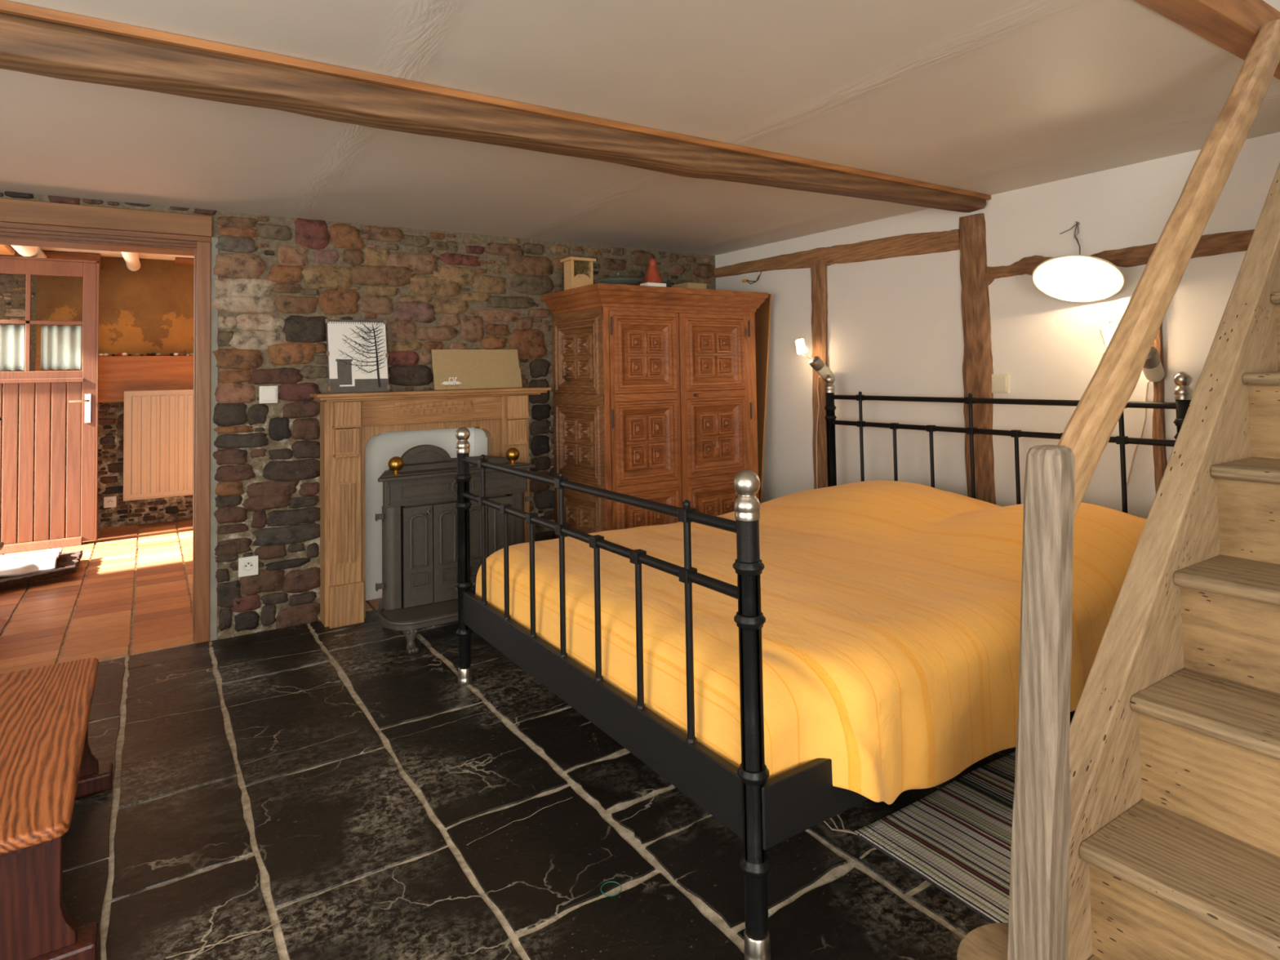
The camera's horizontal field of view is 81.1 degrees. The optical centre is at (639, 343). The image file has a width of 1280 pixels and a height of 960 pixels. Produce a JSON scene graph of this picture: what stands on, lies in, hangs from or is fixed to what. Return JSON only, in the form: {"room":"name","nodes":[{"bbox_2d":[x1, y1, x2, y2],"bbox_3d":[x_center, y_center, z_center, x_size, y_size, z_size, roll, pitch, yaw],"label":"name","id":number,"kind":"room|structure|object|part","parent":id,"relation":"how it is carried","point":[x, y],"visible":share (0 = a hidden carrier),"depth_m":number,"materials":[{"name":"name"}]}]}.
{"room":"bedroom","nodes":[
{"label":"bedroom","id":0,"kind":"room"},
{"bbox_2d":[0,256,194,539],"bbox_3d":[-4.202,0.436,6.515,3.320,2.400,0.230,0,-3,-33],"label":"wall","id":1,"kind":"structure","parent":0,"point":[149,308],"depth_m":6.34,"materials":[{"name":"orange paint"}]},
{"bbox_2d":[103,495,116,507],"bbox_3d":[-4.408,1.318,6.223,0.085,0.091,0.022,0,-3,-33],"label":"wall socket","id":2,"kind":"object","parent":1,"relation":"attached to","point":[108,501],"visible":1,"depth_m":6.22,"materials":[{"name":"white plastic"}]},
{"bbox_2d":[35,355,193,404],"bbox_3d":[-3.784,0.301,6.627,2.460,0.385,0.057,0,-3,-33],"label":"board","id":3,"kind":"object","parent":1,"relation":"attached to","point":[117,375],"visible":0.1,"depth_m":6.31,"materials":[{"name":"brown wood"}]},
{"bbox_2d":[118,389,193,517],"bbox_3d":[-3.886,0.928,6.484,1.040,1.061,0.135,0,-3,-33],"label":"radiator","id":4,"kind":"object","parent":1,"relation":"attached to","point":[158,424],"visible":0.5,"depth_m":6.30,"materials":[{"name":"metal"}]},
{"bbox_2d":[39,246,194,260],"bbox_3d":[-3.203,-0.864,5.097,3.420,0.140,3.800,0,-3,-33],"label":"ceiling","id":5,"kind":"structure","parent":0,"point":[103,253],"depth_m":6.15,"materials":[{"name":"white paint"}]},
{"bbox_2d":[0,244,14,255],"bbox_3d":[-4.060,-0.747,4.289,0.460,0.118,2.400,0,-3,-33],"label":"joist","id":6,"kind":"object","parent":5,"relation":"attached to","point":[4,249],"visible":0.46,"depth_m":5.23,"materials":[{"name":"brown wood"}]},
{"bbox_2d":[10,244,46,257],"bbox_3d":[-3.941,-0.739,4.642,0.162,0.143,3.324,0,-3,-33],"label":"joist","id":7,"kind":"object","parent":5,"relation":"attached to","point":[24,251],"visible":0.27,"depth_m":5.42,"materials":[{"name":"white paint"}]},
{"bbox_2d":[0,249,101,271],"bbox_3d":[-4.822,-0.668,5.904,0.920,0.125,0.140,0,-3,-33],"label":"joist","id":8,"kind":"object","parent":5,"relation":"attached to","point":[51,255],"visible":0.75,"depth_m":5.99,"materials":[{"name":"brown wood"}]},
{"bbox_2d":[120,251,140,271],"bbox_3d":[-3.431,-0.741,4.977,0.136,0.122,3.323,0,-2,-33],"label":"pole","id":9,"kind":"object","parent":5,"relation":"attached to","point":[132,261],"visible":0.24,"depth_m":5.90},
{"bbox_2d":[175,257,194,265],"bbox_3d":[-3.623,-0.705,6.628,0.840,0.048,0.130,0,-3,-33],"label":"joist","id":10,"kind":"object","parent":5,"relation":"attached to","point":[179,260],"visible":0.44,"depth_m":6.39,"materials":[{"name":"brown wood"}]},
{"bbox_2d":[0,519,382,674],"bbox_3d":[-3.387,1.470,4.787,3.966,0.020,3.608,0,-3,-33],"label":"floor tiles","id":11,"kind":"structure","parent":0,"point":[100,626],"depth_m":4.11,"materials":[{"name":"ceramic"}]},
{"bbox_2d":[0,542,4,550],"bbox_3d":[-3.397,1.228,3.720,0.325,0.385,0.320,0,-3,-33],"label":"stool","id":12,"kind":"object","parent":11,"relation":"on","point":[2,544],"visible":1,"depth_m":3.88,"materials":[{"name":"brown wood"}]},
{"bbox_2d":[0,550,83,587],"bbox_3d":[-3.830,1.410,4.597,0.624,0.041,0.836,0,-3,-33],"label":"door mat","id":13,"kind":"object","parent":11,"relation":"on","point":[67,563],"visible":0.48,"depth_m":4.57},
{"bbox_2d":[0,547,62,577],"bbox_3d":[-3.887,1.367,4.588,0.507,0.064,0.650,0,-3,-33],"label":"rug","id":14,"kind":"object","parent":13,"relation":"on","point":[16,564],"visible":1,"depth_m":4.61,"materials":[{"name":"white fabric"}]},
{"bbox_2d":[0,255,99,554],"bbox_3d":[-4.469,0.434,5.461,0.827,2.137,0.119,0,-3,-33],"label":"door","id":15,"kind":"structure","parent":11,"relation":"on","point":[49,308],"depth_m":5.53,"materials":[{"name":"red paint"}]},
{"bbox_3d":[-4.633,0.029,5.398,0.308,0.348,0.004,0,-3,-33],"label":"pane","id":16,"kind":"part","parent":15,"relation":"part of","materials":[{"name":"clear glass"}]},
{"bbox_3d":[-4.640,-0.340,5.411,0.308,0.338,0.004,0,-3,-33],"label":"pane","id":17,"kind":"part","parent":15,"relation":"part of","materials":[{"name":"clear glass"}]},
{"bbox_3d":[-4.475,0.863,5.456,0.639,1.160,0.026,0,-3,-33],"label":"plank panel","id":18,"kind":"part","parent":15,"relation":"part of","materials":[{"name":"red paint"}]},
{"bbox_3d":[-4.352,0.031,5.583,0.309,0.348,0.004,0,-3,-33],"label":"pane","id":19,"kind":"part","parent":15,"relation":"part of","materials":[{"name":"clear glass"}]},
{"bbox_3d":[-4.359,-0.338,5.596,0.309,0.338,0.004,0,-3,-33],"label":"pane","id":20,"kind":"part","parent":15,"relation":"part of","materials":[{"name":"clear glass"}]},
{"bbox_3d":[-4.199,0.431,5.599,0.121,0.018,0.053,0,-3,-33],"label":"lever","id":21,"kind":"part","parent":15,"relation":"part of","materials":[{"name":"silver metal"}]},
{"bbox_3d":[-4.169,0.489,5.649,0.039,0.220,0.008,0,-3,-33],"label":"handle plate","id":22,"kind":"part","parent":15,"relation":"part of","materials":[{"name":"silver metal"}]},
{"bbox_2d":[0,191,715,641],"bbox_3d":[-1.859,0.308,3.787,5.600,2.376,0.269,0,-3,-33],"label":"stone wall","id":23,"kind":"structure","parent":0,"point":[242,292],"depth_m":3.77,"materials":[{"name":"brown stone"}]},
{"bbox_2d":[0,221,211,256],"bbox_3d":[-2.494,-0.474,3.412,0.918,0.060,0.262,0,-3,-33],"label":"trim","id":24,"kind":"structure","parent":23,"relation":"attached to","point":[11,233],"depth_m":3.36,"materials":[{"name":"brown wood"}]},
{"bbox_2d":[0,197,212,236],"bbox_3d":[-2.422,-0.559,3.307,0.922,0.098,0.022,0,-3,-33],"label":"lintel","id":25,"kind":"structure","parent":23,"relation":"attached to","point":[14,211],"depth_m":3.32,"materials":[{"name":"brown wood"}]},
{"bbox_2d":[192,240,210,644],"bbox_3d":[-2.120,0.458,3.611,0.065,1.872,0.264,0,-3,-33],"label":"trim","id":26,"kind":"structure","parent":23,"relation":"attached to","point":[202,300],"depth_m":3.50,"materials":[{"name":"brown wood"}]},
{"bbox_2d":[209,236,217,640],"bbox_3d":[-2.018,0.441,3.540,0.031,1.897,0.016,0,-3,-33],"label":"trim","id":27,"kind":"structure","parent":23,"relation":"attached to","point":[214,251],"depth_m":3.53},
{"bbox_2d":[238,555,258,577],"bbox_3d":[-1.878,1.067,3.587,0.085,0.091,0.022,0,-3,-33],"label":"wall socket","id":28,"kind":"object","parent":23,"relation":"attached to","point":[247,566],"visible":1,"depth_m":3.58,"materials":[{"name":"white plastic"}]},
{"bbox_2d":[258,385,277,403],"bbox_3d":[-1.816,0.250,3.657,0.082,0.085,0.025,0,-3,-33],"label":"light switch","id":29,"kind":"object","parent":23,"relation":"attached to","point":[267,394],"visible":1,"depth_m":3.65,"materials":[{"name":"white plastic"}]},
{"bbox_2d":[0,521,1075,959],"bbox_3d":[-1.318,1.409,2.753,5.820,0.121,9.400,0,-3,-33],"label":"floor","id":30,"kind":"structure","parent":0,"point":[322,828],"depth_m":2.00,"materials":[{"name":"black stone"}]},
{"bbox_2d":[0,657,112,959],"bbox_3d":[-1.530,1.139,1.822,0.375,0.360,1.065,0,-3,-33],"label":"bench","id":31,"kind":"object","parent":30,"relation":"on","point":[47,762],"visible":1,"depth_m":1.59,"materials":[{"name":"brown wood"}]},
{"bbox_3d":[-1.535,0.973,1.827,0.300,0.028,1.065,0,-3,-33],"label":"seat","id":32,"kind":"part","parent":31,"relation":"part of","materials":[{"name":"brown wood"}]},
{"bbox_2d":[310,386,551,628],"bbox_3d":[-1.076,0.821,4.011,1.256,1.139,0.209,0,-3,-33],"label":"fireplace surround","id":33,"kind":"object","parent":30,"relation":"on","point":[348,420],"visible":0.88,"depth_m":3.76,"materials":[{"name":"brown wood"}]},
{"bbox_3d":[-1.452,0.886,3.700,0.086,0.400,0.015,0,-3,-33],"label":"fluted panel","id":34,"kind":"part","parent":33,"relation":"part of","materials":[{"name":"brown wood"}]},
{"bbox_2d":[324,319,390,393],"bbox_3d":[-1.446,0.062,3.833,0.302,0.374,0.075,0,-3,-33],"label":"print","id":35,"kind":"object","parent":33,"relation":"on","point":[357,353],"visible":1,"depth_m":3.83,"materials":[{"name":"white paper"}]},
{"bbox_3d":[-1.491,0.144,3.775,0.080,0.129,0.023,0,-3,-33],"label":"printed door","id":36,"kind":"part","parent":35,"relation":"part of","materials":[{"name":"grey paper"}]},
{"bbox_2d":[364,426,487,600],"bbox_3d":[-1.218,0.911,4.171,0.760,0.975,0.262,0,-3,-33],"label":"panel","id":37,"kind":"object","parent":33,"relation":"in","point":[380,449],"depth_m":4.14,"materials":[{"name":"paint"}]},
{"bbox_3d":[-1.093,0.342,3.980,0.417,0.070,0.015,0,-3,-33],"label":"carved panel","id":38,"kind":"part","parent":33,"relation":"part of","materials":[{"name":"brown wood"}]},
{"bbox_2d":[431,349,522,390],"bbox_3d":[-0.907,0.142,4.186,0.512,0.220,0.049,0,-3,-33],"label":"picture","id":39,"kind":"object","parent":33,"relation":"on","point":[453,369],"visible":1,"depth_m":4.18,"materials":[{"name":"beige paper"}]},
{"bbox_2d":[375,444,535,653],"bbox_3d":[-0.889,0.947,3.677,0.794,0.883,0.504,0,-3,-33],"label":"stove","id":40,"kind":"object","parent":30,"relation":"on","point":[419,515],"visible":0.66,"depth_m":3.57,"materials":[{"name":"metal"}]},
{"bbox_3d":[-0.886,1.257,3.668,0.794,0.036,0.497,0,-3,-33],"label":"hearth plate","id":41,"kind":"part","parent":40,"relation":"part of","materials":[{"name":"metal"}]},
{"bbox_3d":[-1.049,1.004,3.540,0.136,0.463,0.034,0,-3,-33],"label":"door","id":42,"kind":"part","parent":40,"relation":"part of","materials":[{"name":"metal"}]},
{"bbox_3d":[-0.931,1.005,3.614,0.134,0.463,0.040,0,-3,-33],"label":"door","id":43,"kind":"part","parent":40,"relation":"part of","materials":[{"name":"metal"}]},
{"bbox_3d":[-0.892,1.183,3.606,0.044,0.024,0.027,0,-3,-33],"label":"knob","id":44,"kind":"part","parent":40,"relation":"part of","materials":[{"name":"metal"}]},
{"bbox_3d":[-0.950,0.619,3.772,0.792,0.050,0.297,0,-3,-33],"label":"plate","id":45,"kind":"part","parent":40,"relation":"part of","materials":[{"name":"metal"}]},
{"bbox_3d":[-0.818,1.006,3.692,0.134,0.463,0.034,0,-3,-33],"label":"door","id":46,"kind":"part","parent":40,"relation":"part of","materials":[{"name":"metal"}]},
{"bbox_3d":[-0.700,1.006,3.766,0.135,0.463,0.040,0,-3,-33],"label":"door","id":47,"kind":"part","parent":40,"relation":"part of","materials":[{"name":"metal"}]},
{"bbox_2d":[600,880,622,896],"bbox_3d":[-0.068,1.288,1.768,0.050,0.002,0.050,0,-3,-33],"label":"ring","id":48,"kind":"object","parent":30,"relation":"on","point":[611,881],"visible":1,"depth_m":1.77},
{"bbox_2d":[542,283,768,538],"bbox_3d":[0.117,0.542,4.511,1.208,1.690,0.661,0,-3,-33],"label":"wardrobe","id":49,"kind":"object","parent":30,"relation":"on","point":[655,390],"visible":0.84,"depth_m":4.24,"materials":[{"name":"brown wood"}]},
{"bbox_2d":[560,256,595,290],"bbox_3d":[-0.352,-0.395,4.296,0.168,0.182,0.128,0,-3,-33],"label":"box","id":50,"kind":"object","parent":49,"relation":"on","point":[578,272],"visible":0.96,"depth_m":4.27,"materials":[{"name":"brown wood"}]},
{"bbox_3d":[-0.355,-0.477,4.301,0.168,0.017,0.124,0,-3,-33],"label":"lid","id":51,"kind":"part","parent":50,"relation":"part of","materials":[{"name":"brown wood"}]},
{"bbox_3d":[-0.351,0.601,4.239,0.044,1.570,0.595,0,-3,-33],"label":"panel","id":52,"kind":"part","parent":49,"relation":"part of","materials":[{"name":"brown wood"}]},
{"bbox_2d":[594,272,642,285],"bbox_3d":[-0.124,-0.357,4.294,0.280,0.099,0.280,0,-3,-33],"label":"lidded dish","id":53,"kind":"object","parent":49,"relation":"on","point":[618,279],"visible":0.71,"depth_m":4.19,"materials":[{"name":"ceramic"}]},
{"bbox_3d":[0.018,-0.164,4.177,0.420,0.024,0.036,0,-3,-33],"label":"cross rail","id":54,"kind":"part","parent":49,"relation":"part of","materials":[{"name":"brown wood"}]},
{"bbox_3d":[0.029,0.550,4.153,0.460,1.452,0.043,0,-3,-33],"label":"door","id":55,"kind":"part","parent":49,"relation":"part of","materials":[{"name":"brown wood"}]},
{"bbox_3d":[0.031,0.062,4.157,0.414,0.428,0.042,0,-3,-33],"label":"coffered panel","id":56,"kind":"part","parent":49,"relation":"part of","materials":[{"name":"brown wood"}]},
{"bbox_3d":[0.026,0.296,4.160,0.420,0.040,0.036,0,-3,-33],"label":"cross rail","id":57,"kind":"part","parent":49,"relation":"part of","materials":[{"name":"brown wood"}]},
{"bbox_3d":[0.039,0.543,4.139,0.414,0.456,0.042,0,-3,-33],"label":"coffered panel","id":58,"kind":"part","parent":49,"relation":"part of","materials":[{"name":"brown wood"}]},
{"bbox_3d":[0.035,0.791,4.142,0.420,0.039,0.036,0,-3,-33],"label":"cross rail","id":59,"kind":"part","parent":49,"relation":"part of","materials":[{"name":"brown wood"}]},
{"bbox_3d":[0.048,1.030,4.121,0.414,0.440,0.042,0,-3,-33],"label":"coffered panel","id":60,"kind":"part","parent":49,"relation":"part of","materials":[{"name":"brown wood"}]},
{"bbox_2d":[644,257,662,283],"bbox_3d":[0.076,-0.406,4.416,0.136,0.198,0.136,0,-3,-33],"label":"figurine","id":61,"kind":"object","parent":49,"relation":"on","point":[652,275],"visible":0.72,"depth_m":4.38,"materials":[{"name":"ceramic"}]},
{"bbox_2d":[640,282,666,286],"bbox_3d":[0.074,-0.325,4.189,0.125,0.020,0.080,0,-3,-33],"label":"paper stack","id":62,"kind":"object","parent":49,"relation":"on","point":[652,284],"visible":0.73,"depth_m":4.15,"materials":[{"name":"white paper"}]},
{"bbox_3d":[0.104,-0.241,4.539,1.208,0.122,0.661,0,-3,-33],"label":"cornice","id":63,"kind":"part","parent":49,"relation":"part of","materials":[{"name":"brown wood"}]},
{"bbox_2d":[662,281,674,287],"bbox_3d":[0.113,-0.335,4.616,0.203,0.070,0.203,0,-3,-33],"label":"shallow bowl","id":64,"kind":"object","parent":49,"relation":"on","point":[668,284],"visible":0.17,"depth_m":4.55,"materials":[{"name":"black"}]},
{"bbox_3d":[0.239,-0.186,4.332,1.005,0.022,0.042,0,-3,-33],"label":"head rail","id":65,"kind":"part","parent":49,"relation":"part of","materials":[{"name":"brown wood"}]},
{"bbox_2d":[671,282,706,288],"bbox_3d":[0.292,-0.331,4.471,0.146,0.044,0.166,0,-3,-33],"label":"carton","id":66,"kind":"object","parent":49,"relation":"on","point":[686,285],"visible":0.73,"depth_m":4.41,"materials":[{"name":"brown cardboard"}]},
{"bbox_3d":[0.292,-0.350,4.471,0.146,0.006,0.166,0,-3,-33],"label":"lid","id":67,"kind":"part","parent":66,"relation":"part of","materials":[{"name":"brown cardboard"}]},
{"bbox_3d":[0.455,0.794,4.418,0.494,0.039,0.036,0,-3,-33],"label":"cross rail","id":68,"kind":"part","parent":49,"relation":"part of","materials":[{"name":"brown wood"}]},
{"bbox_3d":[0.463,1.032,4.394,0.445,0.440,0.042,0,-3,-33],"label":"coffered panel","id":69,"kind":"part","parent":49,"relation":"part of","materials":[{"name":"brown wood"}]},
{"bbox_3d":[0.446,0.064,4.429,0.445,0.428,0.042,0,-3,-33],"label":"coffered panel","id":70,"kind":"part","parent":49,"relation":"part of","materials":[{"name":"brown wood"}]},
{"bbox_3d":[0.449,0.553,4.429,0.534,1.452,0.043,0,-3,-33],"label":"door","id":71,"kind":"part","parent":49,"relation":"part of","materials":[{"name":"brown wood"}]},
{"bbox_3d":[0.446,0.299,4.436,0.494,0.040,0.036,0,-3,-33],"label":"cross rail","id":72,"kind":"part","parent":49,"relation":"part of","materials":[{"name":"brown wood"}]},
{"bbox_3d":[0.438,-0.161,4.453,0.494,0.024,0.036,0,-3,-33],"label":"cross rail","id":73,"kind":"part","parent":49,"relation":"part of","materials":[{"name":"brown wood"}]},
{"bbox_3d":[0.454,0.546,4.412,0.445,0.456,0.042,0,-3,-33],"label":"coffered panel","id":74,"kind":"part","parent":49,"relation":"part of","materials":[{"name":"brown wood"}]},
{"bbox_2d":[754,293,771,503],"bbox_3d":[0.639,0.544,4.870,0.147,1.695,0.524,0,-3,-33],"label":"leaning board","id":75,"kind":"object","parent":30,"relation":"on","point":[762,314],"visible":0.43,"depth_m":4.71,"materials":[{"name":"brown wood"}]},
{"bbox_2d":[454,371,1192,959],"bbox_3d":[0.650,0.725,2.859,2.186,1.186,1.773,0,-3,-33],"label":"double bed","id":76,"kind":"object","parent":30,"relation":"on","point":[764,812],"visible":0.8,"depth_m":1.85,"materials":[{"name":"black paint"}]},
{"bbox_3d":[-0.703,0.860,2.986,0.066,0.853,0.066,0,-3,-33],"label":"foot post","id":77,"kind":"part","parent":76,"relation":"part of","materials":[{"name":"black metal"}]},
{"bbox_3d":[0.176,1.050,3.576,2.120,0.126,0.022,0,-3,-33],"label":"panel","id":78,"kind":"part","parent":76,"relation":"part of","materials":[{"name":"black metal"}]},
{"bbox_3d":[-0.241,0.427,2.288,0.025,0.025,1.677,0,-3,-33],"label":"footboard rail","id":79,"kind":"part","parent":76,"relation":"part of","materials":[{"name":"black metal"}]},
{"bbox_3d":[-0.239,0.566,2.282,0.025,0.025,1.677,0,-3,-33],"label":"footboard rail","id":80,"kind":"part","parent":76,"relation":"part of","materials":[{"name":"black metal"}]},
{"bbox_3d":[-0.231,1.009,2.266,0.024,0.126,1.707,0,-3,-33],"label":"footboard panel","id":81,"kind":"part","parent":76,"relation":"part of","materials":[{"name":"black metal"}]},
{"bbox_3d":[0.234,0.791,1.560,0.066,0.853,0.066,0,-3,-33],"label":"foot post","id":82,"kind":"part","parent":76,"relation":"part of","materials":[{"name":"black metal"}]},
{"bbox_2d":[475,480,1146,804],"bbox_3d":[0.666,0.850,2.794,2.037,0.477,1.767,0,-3,-33],"label":"bedspread","id":83,"kind":"object","parent":76,"relation":"on","point":[891,631],"visible":0.7,"depth_m":2.09,"materials":[{"name":"fabric"}]},
{"bbox_3d":[1.133,0.980,2.121,2.120,0.126,0.022,0,-3,-33],"label":"panel","id":84,"kind":"part","parent":76,"relation":"part of","materials":[{"name":"black metal"}]},
{"bbox_3d":[1.067,0.784,4.153,0.066,1.028,0.066,0,-3,-33],"label":"head post","id":85,"kind":"part","parent":76,"relation":"part of","materials":[{"name":"black metal"}]},
{"bbox_3d":[1.527,0.263,3.458,0.025,0.025,1.677,0,-3,-33],"label":"headboard rail","id":86,"kind":"part","parent":76,"relation":"part of","materials":[{"name":"black metal"}]},
{"bbox_3d":[1.530,0.403,3.453,0.025,0.025,1.677,0,-3,-33],"label":"headboard rail","id":87,"kind":"part","parent":76,"relation":"part of","materials":[{"name":"black metal"}]},
{"bbox_3d":[2.004,0.715,2.728,0.066,1.028,0.066,0,-3,-33],"label":"head post","id":88,"kind":"part","parent":76,"relation":"part of","materials":[{"name":"black metal"}]},
{"bbox_2d":[823,722,1071,923],"bbox_3d":[1.303,1.276,2.164,1.553,0.009,0.676,0,-3,-33],"label":"rug","id":89,"kind":"object","parent":30,"relation":"on","point":[957,837],"visible":0.2,"depth_m":1.93,"materials":[{"name":"multicoloured fabric"}]},
{"bbox_2d":[956,19,1279,959],"bbox_3d":[1.597,0.226,1.439,1.988,2.046,1.030,0,-3,-33],"label":"staircase","id":90,"kind":"structure","parent":30,"relation":"on","point":[1146,826],"depth_m":1.36,"materials":[{"name":"brown wood"}]},
{"bbox_3d":[0.671,0.616,1.250,0.071,0.891,0.115,0,-3,-33],"label":"newel post","id":91,"kind":"part","parent":90,"relation":"part of","materials":[{"name":"brown wood"}]},
{"bbox_2d":[0,0,1279,255],"bbox_3d":[-0.249,-0.839,1.348,5.600,0.180,5.700,0,-3,-33],"label":"ceiling","id":92,"kind":"structure","parent":0,"point":[990,97],"depth_m":2.28,"materials":[{"name":"paint"}]},
{"bbox_2d":[0,0,991,212],"bbox_3d":[-0.700,-0.659,2.074,5.546,0.115,0.152,0,-3,-33],"label":"ceiling beam","id":93,"kind":"structure","parent":92,"relation":"attached to","point":[34,40],"depth_m":2.02,"materials":[{"name":"brown wood"}]},
{"bbox_2d":[1133,0,1279,79],"bbox_3d":[1.163,-0.810,1.656,2.900,0.104,0.078,0,-3,-33],"label":"beam","id":94,"kind":"structure","parent":92,"relation":"attached to","point":[1233,26],"depth_m":1.79,"materials":[{"name":"brown wood"}]},
{"bbox_2d":[715,132,1279,518],"bbox_3d":[2.110,-0.602,3.037,0.200,4.000,5.950,0,-3,-33],"label":"wall","id":95,"kind":"structure","parent":0,"point":[895,328],"depth_m":3.50,"materials":[{"name":"white paint"}]},
{"bbox_2d":[742,270,762,284],"bbox_3d":[0.746,-0.427,4.883,0.055,0.082,0.187,0,-3,-33],"label":"wires","id":96,"kind":"object","parent":95,"relation":"attached to","point":[757,278],"visible":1,"depth_m":4.88,"materials":[{"name":"grey plastic"}]},
{"bbox_2d":[811,259,827,488],"bbox_3d":[1.075,0.437,4.413,0.049,1.860,0.139,0,-3,-33],"label":"timber post","id":97,"kind":"object","parent":95,"relation":"attached to","point":[819,272],"visible":0.61,"depth_m":4.40,"materials":[{"name":"brown wood"}]},
{"bbox_2d":[795,337,832,379],"bbox_3d":[1.004,0.087,4.329,0.212,0.256,0.122,-2,-2,16],"label":"lamp","id":98,"kind":"object","parent":97,"relation":"attached to","point":[815,362],"visible":0.92,"depth_m":4.30,"materials":[{"name":"white glass"}]},
{"bbox_3d":[0.948,0.017,4.377,0.068,0.095,0.074,0,-3,-33],"label":"lamp shade","id":99,"kind":"part","parent":98,"relation":"part of","materials":[{"name":"beige"}]},
{"bbox_3d":[0.959,0.029,4.354,0.012,0.137,0.142,0,-3,-33],"label":"wire arm","id":100,"kind":"part","parent":98,"relation":"part of"},
{"bbox_2d":[816,375,820,488],"bbox_3d":[1.067,0.569,4.372,0.007,0.793,0.108,0,-3,-35],"label":"lamp cord","id":101,"kind":"object","parent":97,"relation":"attached to","point":[820,375],"visible":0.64,"depth_m":4.40,"materials":[{"name":"plastic"}]},
{"bbox_2d":[713,229,959,277],"bbox_3d":[1.051,-0.495,4.458,0.045,0.149,1.897,0,-3,-33],"label":"wooden beam","id":102,"kind":"structure","parent":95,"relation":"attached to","point":[922,243],"depth_m":4.17,"materials":[{"name":"brown wood"}]},
{"bbox_2d":[959,213,995,504],"bbox_3d":[1.625,0.354,3.576,0.061,1.945,0.153,0,-3,-33],"label":"timber post","id":103,"kind":"object","parent":95,"relation":"attached to","point":[977,364],"visible":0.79,"depth_m":3.56,"materials":[{"name":"brown wood"}]},
{"bbox_2d":[991,373,1009,393],"bbox_3d":[1.678,0.187,3.489,0.020,0.089,0.087,0,-3,-33],"label":"light switch","id":104,"kind":"object","parent":95,"relation":"attached to","point":[1000,382],"visible":1,"depth_m":3.48,"materials":[{"name":"beige plastic"}]},
{"bbox_2d":[1059,221,1080,254],"bbox_3d":[1.852,-0.434,3.176,0.059,0.178,0.147,-1,-2,1],"label":"wires","id":105,"kind":"object","parent":95,"relation":"hanging from","point":[1077,222],"visible":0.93,"depth_m":3.19,"materials":[{"name":"grey plastic"}]},
{"bbox_2d":[1031,254,1124,302],"bbox_3d":[1.789,-0.267,3.062,0.287,0.181,0.330,0,-3,-33],"label":"wall lamp","id":106,"kind":"object","parent":95,"relation":"attached to","point":[1068,277],"visible":1,"depth_m":3.10,"materials":[{"name":"white glass"}]},
{"bbox_3d":[1.798,-0.287,3.071,0.052,0.061,0.047,0,-3,-33],"label":"bulb","id":107,"kind":"part","parent":106,"relation":"part of","materials":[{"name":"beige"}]},
{"bbox_2d":[986,229,1254,285],"bbox_3d":[2.161,-0.368,2.767,0.043,0.112,1.860,0,-3,-33],"label":"wooden beam","id":108,"kind":"structure","parent":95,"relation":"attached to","point":[1214,244],"depth_m":2.99,"materials":[{"name":"brown wood"}]},
{"bbox_2d":[1146,256,1167,493],"bbox_3d":[2.050,0.476,2.929,0.046,1.640,0.064,0,-3,-33],"label":"timber post","id":109,"kind":"object","parent":95,"relation":"attached to","point":[1160,461],"visible":0.29,"depth_m":2.93,"materials":[{"name":"brown wood"}]},
{"bbox_2d":[1099,321,1164,487],"bbox_3d":[1.947,0.379,2.934,0.188,0.938,0.212,0,-3,-33],"label":"lamp","id":110,"kind":"object","parent":109,"relation":"attached to","point":[1153,370],"depth_m":2.90,"materials":[{"name":"white glass"}]},
{"bbox_3d":[1.868,-0.034,2.949,0.068,0.095,0.074,0,-3,-33],"label":"lamp shade","id":111,"kind":"part","parent":110,"relation":"part of","materials":[{"name":"beige"}]},
{"bbox_3d":[1.997,0.488,2.991,0.019,0.722,0.161,0,-2,-26],"label":"lamp cord","id":112,"kind":"part","parent":110,"relation":"part of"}
]}

